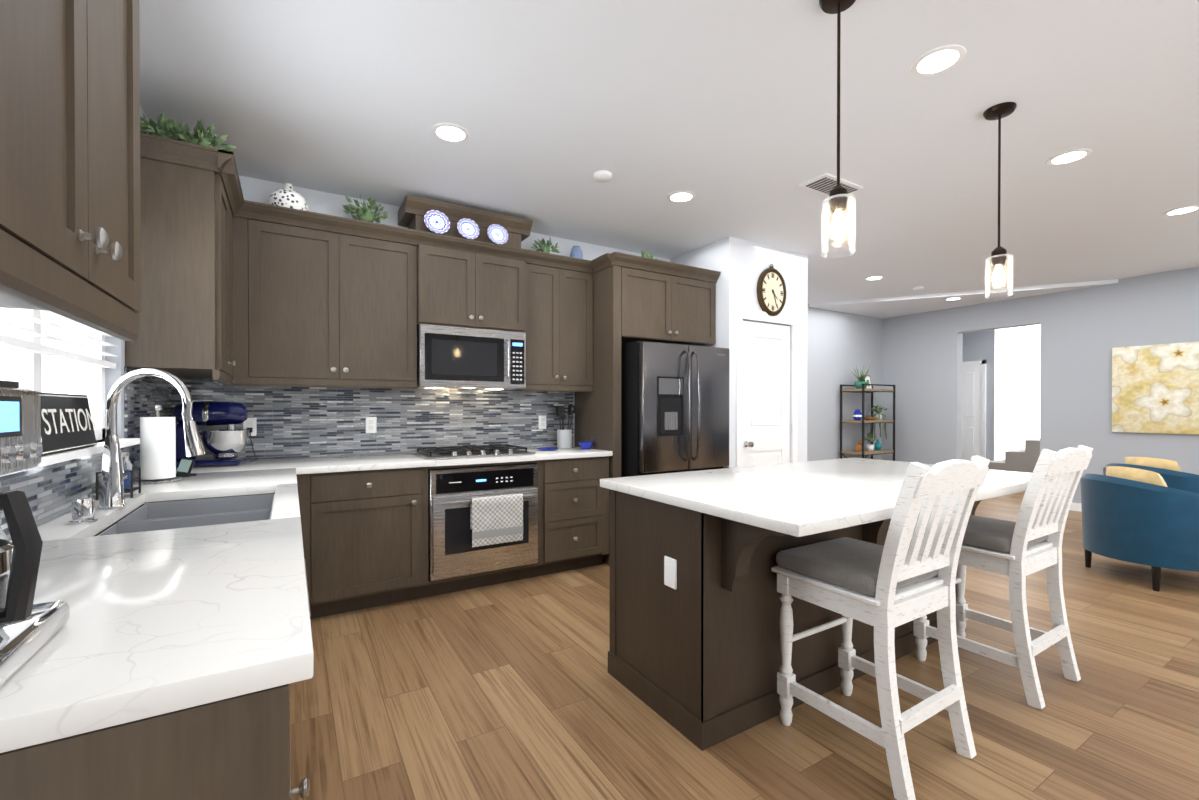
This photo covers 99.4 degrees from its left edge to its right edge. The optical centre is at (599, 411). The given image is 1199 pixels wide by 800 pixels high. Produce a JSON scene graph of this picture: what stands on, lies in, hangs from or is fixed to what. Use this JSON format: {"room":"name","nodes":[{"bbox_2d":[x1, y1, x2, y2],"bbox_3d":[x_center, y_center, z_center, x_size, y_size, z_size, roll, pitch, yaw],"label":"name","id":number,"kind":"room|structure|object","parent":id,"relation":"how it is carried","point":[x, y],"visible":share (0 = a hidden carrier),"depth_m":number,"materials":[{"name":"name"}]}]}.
{"room":"kitchen","nodes":[
{"label":"kitchen","id":0,"kind":"room"},
{"bbox_2d":[9,105,149,539],"bbox_3d":[-0.874,-0.119,0.082,0.160,2.740,7.240,0,0,-31],"label":"wall","id":1,"kind":"structure","parent":0,"point":[113,377],"depth_m":2.19,"materials":[{"name":"grey paint"}]},
{"bbox_2d":[0,308,139,476],"bbox_3d":[-1.762,-0.372,1.601,0.220,1.034,1.320,0,0,-31],"label":"window","id":2,"kind":"structure","parent":1,"relation":"in","point":[37,372],"depth_m":1.86,"materials":[{"name":"white"}]},
{"bbox_2d":[0,307,116,368],"bbox_3d":[-1.742,-0.533,1.612,0.040,0.708,1.300,0,0,-31],"label":"window blind","id":3,"kind":"object","parent":2,"relation":"attached to","point":[13,342],"visible":0.21,"depth_m":1.63,"materials":[{"name":"white plastic"}]},
{"bbox_2d":[38,392,96,455],"bbox_3d":[-1.556,0.035,1.424,0.036,0.175,0.800,0,0,-31],"label":"sign","id":4,"kind":"object","parent":2,"relation":"on","point":[67,423],"visible":0.5,"depth_m":1.54,"materials":[{"name":"black"}]},
{"bbox_2d":[0,0,151,323],"bbox_3d":[-0.987,-0.668,0.748,0.338,0.910,0.700,0,0,-31],"label":"upper cabinet","id":5,"kind":"object","parent":1,"relation":"attached to","point":[76,160],"depth_m":0.79,"materials":[{"name":"brown wood"}]},
{"bbox_2d":[0,366,175,538],"bbox_3d":[-1.773,0.066,1.725,0.008,0.519,3.179,0,0,-31],"label":"backsplash","id":6,"kind":"structure","parent":1,"relation":"attached to","point":[50,491],"depth_m":1.76,"materials":[{"name":"tile"}]},
{"bbox_2d":[120,156,251,379],"bbox_3d":[-2.089,-0.670,2.629,0.411,0.940,0.660,0,0,-31],"label":"upper cabinet","id":7,"kind":"object","parent":1,"relation":"attached to","point":[176,258],"depth_m":2.37,"materials":[{"name":"brown wood"}]},
{"bbox_2d":[140,111,187,139],"bbox_3d":[-2.098,-1.325,2.434,0.259,0.211,0.227,0,0,-31],"label":"plant","id":8,"kind":"object","parent":7,"relation":"on","point":[163,122],"visible":0.42,"depth_m":2.38,"materials":[{"name":"green plant"}]},
{"bbox_2d":[161,119,235,150],"bbox_3d":[-1.961,-1.315,2.485,0.305,0.189,0.210,0,0,-31],"label":"plant","id":9,"kind":"object","parent":7,"relation":"on","point":[202,134],"visible":0.56,"depth_m":2.45,"materials":[{"name":"green plant"}]},
{"bbox_2d":[196,176,669,459],"bbox_3d":[-1.057,-0.144,4.115,4.040,2.740,0.160,0,0,-31],"label":"wall","id":10,"kind":"structure","parent":0,"point":[257,190],"depth_m":3.56,"materials":[{"name":"white paint"}]},
{"bbox_2d":[244,216,417,383],"bbox_3d":[-1.784,-0.675,3.375,1.033,0.940,0.338,0,0,-31],"label":"upper cabinet","id":11,"kind":"object","parent":10,"relation":"attached to","point":[330,305],"depth_m":3.23,"materials":[{"name":"brown wood"}]},
{"bbox_2d":[268,183,308,210],"bbox_3d":[-1.986,-1.337,3.249,0.224,0.225,0.224,0,0,-31],"label":"vase","id":12,"kind":"object","parent":11,"relation":"on","point":[287,196],"visible":0.62,"depth_m":3.17,"materials":[{"name":"white ceramic"}]},
{"bbox_2d":[343,194,387,222],"bbox_3d":[-1.600,-1.348,3.479,0.292,0.242,0.314,0,0,-31],"label":"plant","id":13,"kind":"object","parent":11,"relation":"on","point":[364,213],"visible":0.94,"depth_m":3.45,"materials":[{"name":"green plant"}]},
{"bbox_2d":[176,378,573,459],"bbox_3d":[-1.404,0.053,3.806,2.744,0.519,0.007,0,0,-31],"label":"backsplash","id":14,"kind":"structure","parent":10,"relation":"attached to","point":[299,422],"depth_m":3.69,"materials":[{"name":"tile"}]},
{"bbox_2d":[243,418,256,435],"bbox_3d":[-2.256,0.101,3.278,0.072,0.116,0.008,0,0,-31],"label":"electrical outlet","id":15,"kind":"object","parent":14,"relation":"attached to","point":[249,423],"visible":0.69,"depth_m":3.28,"materials":[{"name":"white plastic"}]},
{"bbox_2d":[366,417,376,432],"bbox_3d":[-1.641,0.099,3.653,0.072,0.116,0.008,0,0,-31],"label":"electrical outlet","id":16,"kind":"object","parent":14,"relation":"attached to","point":[371,424],"visible":1,"depth_m":3.65,"materials":[{"name":"white plastic"}]},
{"bbox_2d":[539,415,545,428],"bbox_3d":[-0.488,0.094,4.355,0.072,0.116,0.008,0,0,-31],"label":"electrical outlet","id":17,"kind":"object","parent":14,"relation":"attached to","point":[542,421],"visible":1,"depth_m":4.35,"materials":[{"name":"white plastic"}]},
{"bbox_2d":[404,196,527,335],"bbox_3d":[-0.994,-1.038,3.825,0.787,0.870,0.388,0,0,-31],"label":"upper cabinet","id":18,"kind":"object","parent":10,"relation":"attached to","point":[479,282],"depth_m":3.65,"materials":[{"name":"brown wood"}]},
{"bbox_2d":[424,210,449,233],"bbox_3d":[-1.128,-1.316,3.532,0.176,0.172,0.048,0,0,-31],"label":"plate","id":19,"kind":"object","parent":18,"relation":"on","point":[435,221],"visible":0.98,"depth_m":3.54,"materials":[{"name":"white ceramic"}]},
{"bbox_2d":[457,218,478,238],"bbox_3d":[-0.941,-1.309,3.647,0.160,0.156,0.046,0,0,-31],"label":"plate","id":20,"kind":"object","parent":18,"relation":"on","point":[468,228],"visible":1,"depth_m":3.65,"materials":[{"name":"white ceramic"}]},
{"bbox_2d":[417,324,525,389],"bbox_3d":[-0.975,-0.384,3.796,0.775,0.429,0.444,0,0,-31],"label":"microwave","id":21,"kind":"object","parent":18,"relation":"attached to","point":[451,357],"visible":0.96,"depth_m":3.63,"materials":[{"name":"silver metal"}]},
{"bbox_2d":[487,224,507,243],"bbox_3d":[-0.753,-1.310,3.761,0.160,0.156,0.046,0,0,-31],"label":"plate","id":22,"kind":"object","parent":18,"relation":"on","point":[497,234],"visible":1,"depth_m":3.77,"materials":[{"name":"white ceramic"}]},
{"bbox_2d":[526,260,595,387],"bbox_3d":[-0.407,-0.680,4.214,0.622,0.940,0.338,0,0,-31],"label":"upper cabinet","id":23,"kind":"object","parent":10,"relation":"attached to","point":[561,349],"depth_m":4.07,"materials":[{"name":"brown wood"}]},
{"bbox_2d":[531,237,559,252],"bbox_3d":[-0.444,-1.333,4.170,0.258,0.205,0.251,0,0,-31],"label":"plant","id":24,"kind":"object","parent":23,"relation":"on","point":[545,246],"visible":0.81,"depth_m":4.15,"materials":[{"name":"green plant"}]},
{"bbox_2d":[570,246,582,258],"bbox_3d":[-0.198,-1.319,4.350,0.110,0.175,0.110,0,0,-31],"label":"vase","id":25,"kind":"object","parent":23,"relation":"on","point":[576,252],"visible":0.65,"depth_m":4.31,"materials":[{"name":"blue ceramic"}]},
{"bbox_2d":[592,264,716,347],"bbox_3d":[0.408,-0.872,4.531,1.091,0.550,0.640,0,0,-31],"label":"upper cabinet","id":26,"kind":"object","parent":10,"relation":"attached to","point":[629,304],"depth_m":4.20,"materials":[{"name":"brown wood"}]},
{"bbox_2d":[641,250,657,259],"bbox_3d":[0.425,-1.341,4.564,0.226,0.216,0.241,0,0,-31],"label":"plant","id":27,"kind":"object","parent":26,"relation":"on","point":[648,255],"visible":0.21,"depth_m":4.53,"materials":[{"name":"green plant"}]},
{"bbox_2d":[139,0,1198,303],"bbox_3d":[3.862,-1.564,3.986,12.400,0.100,9.400,0,0,-31],"label":"ceiling","id":28,"kind":"structure","parent":0,"point":[723,112],"depth_m":2.60,"materials":[{"name":"white paint"}]},
{"bbox_2d":[431,123,469,142],"bbox_3d":[-0.805,-1.503,2.750,0.200,0.006,0.200,0,0,-31],"label":"recessed light","id":29,"kind":"object","parent":28,"relation":"in","point":[450,132],"visible":1,"depth_m":2.74,"materials":[{"name":"white plastic"}]},
{"bbox_2d":[593,170,611,181],"bbox_3d":[0.020,-1.493,3.240,0.120,0.029,0.120,0,0,-31],"label":"smoke detector","id":30,"kind":"object","parent":28,"relation":"attached to","point":[602,176],"visible":1,"depth_m":3.21,"materials":[{"name":"white plastic"}]},
{"bbox_2d":[667,191,695,202],"bbox_3d":[0.575,-1.508,3.578,0.200,0.006,0.200,0,0,-31],"label":"recessed light","id":31,"kind":"object","parent":28,"relation":"in","point":[680,196],"visible":1,"depth_m":3.57,"materials":[{"name":"white"}]},
{"bbox_2d":[799,173,862,195],"bbox_3d":[1.551,-1.501,3.399,0.400,0.016,0.200,0,0,-31],"label":"ceiling vent","id":32,"kind":"object","parent":28,"relation":"in","point":[825,184],"visible":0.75,"depth_m":3.36,"materials":[{"name":"white metal"}]},
{"bbox_2d":[819,0,855,257],"bbox_3d":[0.864,-1.035,1.837,0.132,0.929,0.132,0,0,-31],"label":"pendant light","id":33,"kind":"object","parent":28,"relation":"hanging from","point":[838,200],"visible":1,"depth_m":1.83,"materials":[{"name":"glass"}]},
{"bbox_2d":[865,276,883,279],"bbox_3d":[3.141,-1.522,5.807,0.200,0.006,0.200,0,0,-31],"label":"recessed light","id":34,"kind":"object","parent":28,"relation":"in","point":[873,277],"visible":1,"depth_m":5.79,"materials":[{"name":"white"}]},
{"bbox_2d":[913,286,923,290],"bbox_3d":[3.928,-1.512,6.263,0.120,0.029,0.120,0,0,-31],"label":"smoke detector","id":35,"kind":"object","parent":28,"relation":"attached to","point":[918,288],"visible":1,"depth_m":6.22,"materials":[{"name":"white plastic"}]},
{"bbox_2d":[910,44,965,76],"bbox_3d":[1.450,-1.499,2.179,0.200,0.006,0.200,0,0,-31],"label":"recessed light","id":36,"kind":"object","parent":28,"relation":"in","point":[937,60],"visible":1,"depth_m":2.17,"materials":[{"name":"white plastic"}]},
{"bbox_2d":[983,102,1016,298],"bbox_3d":[1.995,-1.039,2.537,0.132,0.929,0.132,0,0,-31],"label":"pendant light","id":37,"kind":"object","parent":28,"relation":"hanging from","point":[999,254],"visible":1,"depth_m":2.53,"materials":[{"name":"glass"}]},
{"bbox_2d":[1046,148,1091,165],"bbox_3d":[2.781,-1.504,3.013,0.200,0.006,0.200,0,0,-31],"label":"recessed light","id":38,"kind":"object","parent":28,"relation":"in","point":[1070,156],"visible":1,"depth_m":3.00,"materials":[{"name":"white"}]},
{"bbox_2d":[1163,205,1198,215],"bbox_3d":[4.391,-1.509,3.829,0.200,0.006,0.200,0,0,-31],"label":"recessed light","id":39,"kind":"object","parent":28,"relation":"in","point":[1182,210],"visible":1,"depth_m":3.82,"materials":[{"name":"white plastic"}]},
{"bbox_2d":[670,236,807,467],"bbox_3d":[1.157,-0.152,5.381,1.060,2.740,1.620,0,0,-31],"label":"wall","id":40,"kind":"structure","parent":0,"point":[740,265],"depth_m":4.58,"materials":[{"name":"white paint"}]},
{"bbox_2d":[735,308,798,466],"bbox_3d":[1.544,0.160,4.661,0.826,2.125,0.116,0,0,-31],"label":"door","id":41,"kind":"structure","parent":40,"relation":"attached to","point":[765,429],"depth_m":4.67,"materials":[{"name":"white wood"}]},
{"bbox_2d":[757,264,785,315],"bbox_3d":[1.583,-1.111,4.657,0.360,0.477,0.045,0,0,-31],"label":"wall clock","id":42,"kind":"object","parent":40,"relation":"attached to","point":[771,291],"visible":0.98,"depth_m":4.64,"materials":[{"name":"brown"}]},
{"bbox_2d":[290,491,1198,799],"bbox_3d":[3.862,1.256,4.004,12.400,0.060,9.400,0,0,-31],"label":"floor","id":43,"kind":"structure","parent":0,"point":[510,691],"depth_m":2.08,"materials":[{"name":"brown wood"}]},
{"bbox_2d":[0,684,299,799],"bbox_3d":[-0.816,0.809,0.745,0.618,0.876,0.502,0,0,-31],"label":"base cabinet","id":44,"kind":"object","parent":43,"relation":"on","point":[238,747],"depth_m":0.63,"materials":[{"name":"brown wood"}]},
{"bbox_2d":[0,458,313,752],"bbox_3d":[-1.486,0.345,1.897,0.660,0.038,3.171,0,0,-31],"label":"countertop","id":45,"kind":"structure","parent":44,"relation":"on","point":[159,622],"depth_m":0.83,"materials":[{"name":"white stone"}]},
{"bbox_2d":[0,380,69,686],"bbox_3d":[-0.868,0.145,0.620,0.317,0.375,0.260,0,0,-31],"label":"coffee maker","id":46,"kind":"object","parent":45,"relation":"on","point":[29,629],"visible":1,"depth_m":0.66,"materials":[{"name":"silver metal"}]},
{"bbox_2d":[69,498,97,523],"bbox_3d":[-1.526,0.293,1.503,0.060,0.068,0.060,0,0,-31],"label":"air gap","id":47,"kind":"object","parent":45,"relation":"on","point":[83,510],"visible":1,"depth_m":1.49,"materials":[{"name":"silver metal"}]},
{"bbox_2d":[95,453,140,499],"bbox_3d":[-1.824,0.242,1.929,0.103,0.165,0.127,0,0,-31],"label":"sink caddy","id":48,"kind":"object","parent":45,"relation":"on","point":[128,484],"visible":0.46,"depth_m":1.93,"materials":[{"name":"black metal"}]},
{"bbox_2d":[97,368,205,509],"bbox_3d":[-1.539,0.089,1.756,0.299,0.472,0.190,0,0,-31],"label":"faucet","id":49,"kind":"object","parent":45,"relation":"on","point":[114,475],"visible":1,"depth_m":1.72,"materials":[{"name":"silver metal"}]},
{"bbox_2d":[133,404,181,483],"bbox_3d":[-2.026,0.144,2.333,0.170,0.356,0.170,0,0,-31],"label":"paper towel","id":50,"kind":"object","parent":45,"relation":"on","point":[157,448],"visible":1,"depth_m":2.29,"materials":[{"name":"white paper"}]},
{"bbox_2d":[176,458,196,476],"bbox_3d":[-2.067,0.279,2.534,0.130,0.083,0.050,0,0,31],"label":"smart display","id":51,"kind":"object","parent":45,"relation":"on","point":[185,467],"visible":0.98,"depth_m":2.52,"materials":[{"name":"black plastic"}]},
{"bbox_2d":[98,494,274,535],"bbox_3d":[-1.401,0.464,1.779,0.450,0.195,0.830,0,0,-31],"label":"sink","id":52,"kind":"object","parent":45,"relation":"in","point":[153,516],"visible":0.1,"depth_m":1.97,"materials":[{"name":"silver metal"}]},
{"bbox_2d":[95,493,274,535],"bbox_3d":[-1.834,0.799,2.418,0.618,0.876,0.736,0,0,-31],"label":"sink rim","id":53,"kind":"object","parent":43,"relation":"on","point":[269,493],"depth_m":1.97,"materials":[{"name":"grey metal"}]},
{"bbox_2d":[192,459,279,469],"bbox_3d":[-2.130,0.338,2.983,0.390,0.038,0.645,0,0,-31],"label":"countertop","id":54,"kind":"structure","parent":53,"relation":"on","point":[271,462],"depth_m":3.04,"materials":[{"name":"white stone"}]},
{"bbox_2d":[173,401,248,467],"bbox_3d":[-2.289,0.129,2.993,0.378,0.377,0.274,0,0,-31],"label":"stand mixer","id":55,"kind":"object","parent":54,"relation":"on","point":[225,447],"visible":0.71,"depth_m":2.94,"materials":[{"name":"blue metal"}]},
{"bbox_2d":[247,428,256,461],"bbox_3d":[-2.205,0.210,3.221,0.058,0.208,0.144,0,0,-31],"label":"cord","id":56,"kind":"object","parent":55,"relation":"attached to","point":[250,430],"visible":0.88,"depth_m":3.26,"materials":[{"name":"black plastic"}]},
{"bbox_2d":[297,467,431,618],"bbox_3d":[-1.586,0.793,3.341,0.765,0.876,0.618,0,0,-31],"label":"base cabinet","id":57,"kind":"object","parent":43,"relation":"on","point":[365,538],"depth_m":3.09,"materials":[{"name":"brown wood"}]},
{"bbox_2d":[296,446,612,473],"bbox_3d":[-0.961,0.333,3.695,2.106,0.038,0.645,0,0,-31],"label":"countertop","id":58,"kind":"structure","parent":57,"relation":"on","point":[407,460],"depth_m":3.35,"materials":[{"name":"white stone"}]},
{"bbox_2d":[412,444,535,459],"bbox_3d":[-0.923,0.291,3.725,0.760,0.045,0.520,0,0,-31],"label":"cooktop","id":59,"kind":"object","parent":58,"relation":"in","point":[449,452],"visible":1,"depth_m":3.61,"materials":[{"name":"silver metal"}]},
{"bbox_2d":[537,447,557,450],"bbox_3d":[-0.415,0.303,4.063,0.170,0.016,0.170,0,0,-31],"label":"plate","id":60,"kind":"object","parent":58,"relation":"on","point":[548,448],"visible":1,"depth_m":4.08,"materials":[{"name":"blue ceramic"}]},
{"bbox_2d":[555,404,575,447],"bbox_3d":[-0.293,0.125,4.298,0.169,0.368,0.176,0,0,-31],"label":"utensil crock","id":61,"kind":"object","parent":58,"relation":"on","point":[564,438],"visible":1,"depth_m":4.24,"materials":[{"name":"grey ceramic"}]},
{"bbox_2d":[578,438,593,448],"bbox_3d":[-0.111,0.264,4.178,0.132,0.092,0.132,0,0,-31],"label":"bowl","id":62,"kind":"object","parent":58,"relation":"on","point":[585,445],"visible":1,"depth_m":4.14,"materials":[{"name":"blue ceramic"}]},
{"bbox_2d":[432,461,535,467],"bbox_3d":[-0.936,0.362,3.746,0.770,0.020,0.598,0,0,-31],"label":"countertop","id":63,"kind":"structure","parent":57,"relation":"on","point":[528,462],"depth_m":3.47,"materials":[{"name":"white stone"}]},
{"bbox_2d":[504,456,608,577],"bbox_3d":[-0.344,0.788,4.097,0.605,0.876,0.618,0,0,-31],"label":"base cabinet","id":64,"kind":"object","parent":43,"relation":"on","point":[573,507],"depth_m":3.83,"materials":[{"name":"brown wood"}]},
{"bbox_2d":[428,463,537,580],"bbox_3d":[-0.894,0.738,3.679,0.756,0.716,0.685,0,0,-31],"label":"oven","id":65,"kind":"object","parent":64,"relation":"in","point":[481,519],"visible":0.98,"depth_m":3.40,"materials":[{"name":"silver metal"}]},
{"bbox_2d":[470,493,522,546],"bbox_3d":[-0.690,0.729,3.429,0.357,0.320,0.047,0,0,-31],"label":"towel","id":66,"kind":"object","parent":65,"relation":"hanging from","point":[495,518],"depth_m":3.41,"materials":[{"name":"grey fabric"}]},
{"bbox_2d":[621,341,728,476],"bbox_3d":[0.537,0.335,4.441,0.920,1.777,0.887,0,0,-31],"label":"fridge","id":67,"kind":"object","parent":43,"relation":"on","point":[674,408],"visible":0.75,"depth_m":4.06,"materials":[{"name":"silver metal"}]},
{"bbox_2d":[608,489,1013,750],"bbox_3d":[1.123,0.798,2.539,1.995,0.875,0.973,0,0,-31],"label":"kitchen island","id":68,"kind":"object","parent":43,"relation":"on","point":[694,655],"depth_m":2.04,"materials":[{"name":"brown wood"}]},
{"bbox_2d":[600,457,1031,536],"bbox_3d":[1.160,0.341,2.476,2.040,0.038,1.110,0,0,-31],"label":"island countertop","id":69,"kind":"structure","parent":68,"relation":"on","point":[808,498],"depth_m":2.11,"materials":[{"name":"white stone"}]},
{"bbox_2d":[840,365,894,460],"bbox_3d":[4.023,0.252,7.619,0.824,1.904,0.364,0,0,-31],"label":"shelf unit","id":70,"kind":"object","parent":43,"relation":"on","point":[864,385],"visible":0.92,"depth_m":7.55,"materials":[{"name":"black metal"}]},
{"bbox_2d":[771,455,989,799],"bbox_3d":[1.038,0.701,1.909,0.484,1.087,0.570,0,0,-31],"label":"stool","id":71,"kind":"object","parent":43,"relation":"on","point":[889,586],"visible":0.98,"depth_m":1.78,"materials":[{"name":"white wood"}]},
{"bbox_2d":[912,445,1092,708],"bbox_3d":[1.897,0.698,2.421,0.484,1.087,0.570,0,0,-31],"label":"stool","id":72,"kind":"object","parent":43,"relation":"on","point":[1020,549],"visible":0.75,"depth_m":2.27,"materials":[{"name":"white wood"}]},
{"bbox_2d":[988,439,1039,472],"bbox_3d":[7.381,-0.029,7.264,0.910,2.470,3.315,0,0,-31],"label":"stairs","id":73,"kind":"structure","parent":43,"relation":"on","point":[1025,459],"depth_m":7.83,"materials":[{"name":"grey carpet"}]},
{"bbox_2d":[1080,466,1198,591],"bbox_3d":[4.160,0.820,3.716,0.952,0.816,0.903,0,0,-31],"label":"armchair","id":74,"kind":"object","parent":43,"relation":"on","point":[1141,516],"visible":1,"depth_m":3.53,"materials":[{"name":"blue fabric"}]},
{"bbox_2d":[1105,466,1167,486],"bbox_3d":[3.958,0.588,3.728,0.333,0.352,0.392,0,0,-31],"label":"cushion","id":75,"kind":"object","parent":74,"relation":"on","point":[1135,474],"depth_m":3.65,"materials":[{"name":"yellow fabric"}]},
{"bbox_2d":[1103,457,1198,493],"bbox_3d":[5.095,0.815,4.513,0.953,0.816,0.858,0,0,-31],"label":"armchair","id":76,"kind":"object","parent":43,"relation":"on","point":[1171,473],"visible":0.25,"depth_m":4.28,"materials":[{"name":"blue"}]},
{"bbox_2d":[1124,457,1181,471],"bbox_3d":[4.908,0.583,4.486,0.300,0.352,0.407,0,0,-31],"label":"cushion","id":77,"kind":"object","parent":76,"relation":"on","point":[1143,461],"depth_m":4.42,"materials":[{"name":"yellow fabric"}]},
{"bbox_2d":[807,304,881,460],"bbox_3d":[2.948,-0.164,7.325,4.020,2.740,0.160,0,0,-31],"label":"wall","id":78,"kind":"structure","parent":0,"point":[842,346],"depth_m":7.61,"materials":[{"name":"grey paint"}]},
{"bbox_2d":[809,279,1117,318],"bbox_3d":[4.492,-1.507,6.559,1.850,0.045,2.740,0,0,-31],"label":"ceiling","id":79,"kind":"structure","parent":0,"point":[887,307],"depth_m":6.88,"materials":[{"name":"white paint"}]},
{"bbox_2d":[944,297,962,299],"bbox_3d":[4.668,-1.482,6.702,0.200,0.006,0.200,0,0,-31],"label":"recessed light","id":80,"kind":"object","parent":79,"relation":"in","point":[954,298],"visible":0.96,"depth_m":6.68,"materials":[{"name":"white"}]},
{"bbox_2d":[962,324,1040,460],"bbox_3d":[7.674,-0.168,7.837,0.132,2.740,4.800,0,0,-31],"label":"wall","id":81,"kind":"structure","parent":0,"point":[1011,356],"depth_m":8.74,"materials":[{"name":"white paint"}]},
{"bbox_2d":[962,360,985,460],"bbox_3d":[6.670,0.143,9.300,0.087,2.100,0.660,0,0,-31],"label":"door","id":82,"kind":"structure","parent":81,"relation":"attached to","point":[973,408],"depth_m":9.18,"materials":[{"name":"white wood"}]},
{"bbox_2d":[882,267,1198,502],"bbox_3d":[6.650,-0.150,4.954,0.160,2.740,7.740,0,0,-31],"label":"wall","id":83,"kind":"structure","parent":0,"point":[1084,331],"depth_m":6.30,"materials":[{"name":"grey paint"}]},
{"bbox_2d":[1069,503,1081,511],"bbox_3d":[7.096,1.178,4.063,0.013,0.095,5.680,0,0,-31],"label":"baseboard","id":84,"kind":"structure","parent":83,"relation":"attached to","point":[1075,506],"depth_m":6.17,"materials":[{"name":"white"}]},
{"bbox_2d":[1112,341,1198,433],"bbox_3d":[6.299,-0.244,5.338,0.036,0.975,1.320,0,0,-31],"label":"canvas art","id":85,"kind":"object","parent":83,"relation":"attached to","point":[1155,388],"visible":0.98,"depth_m":5.59,"materials":[{"name":"yellow fabric"}]}
]}

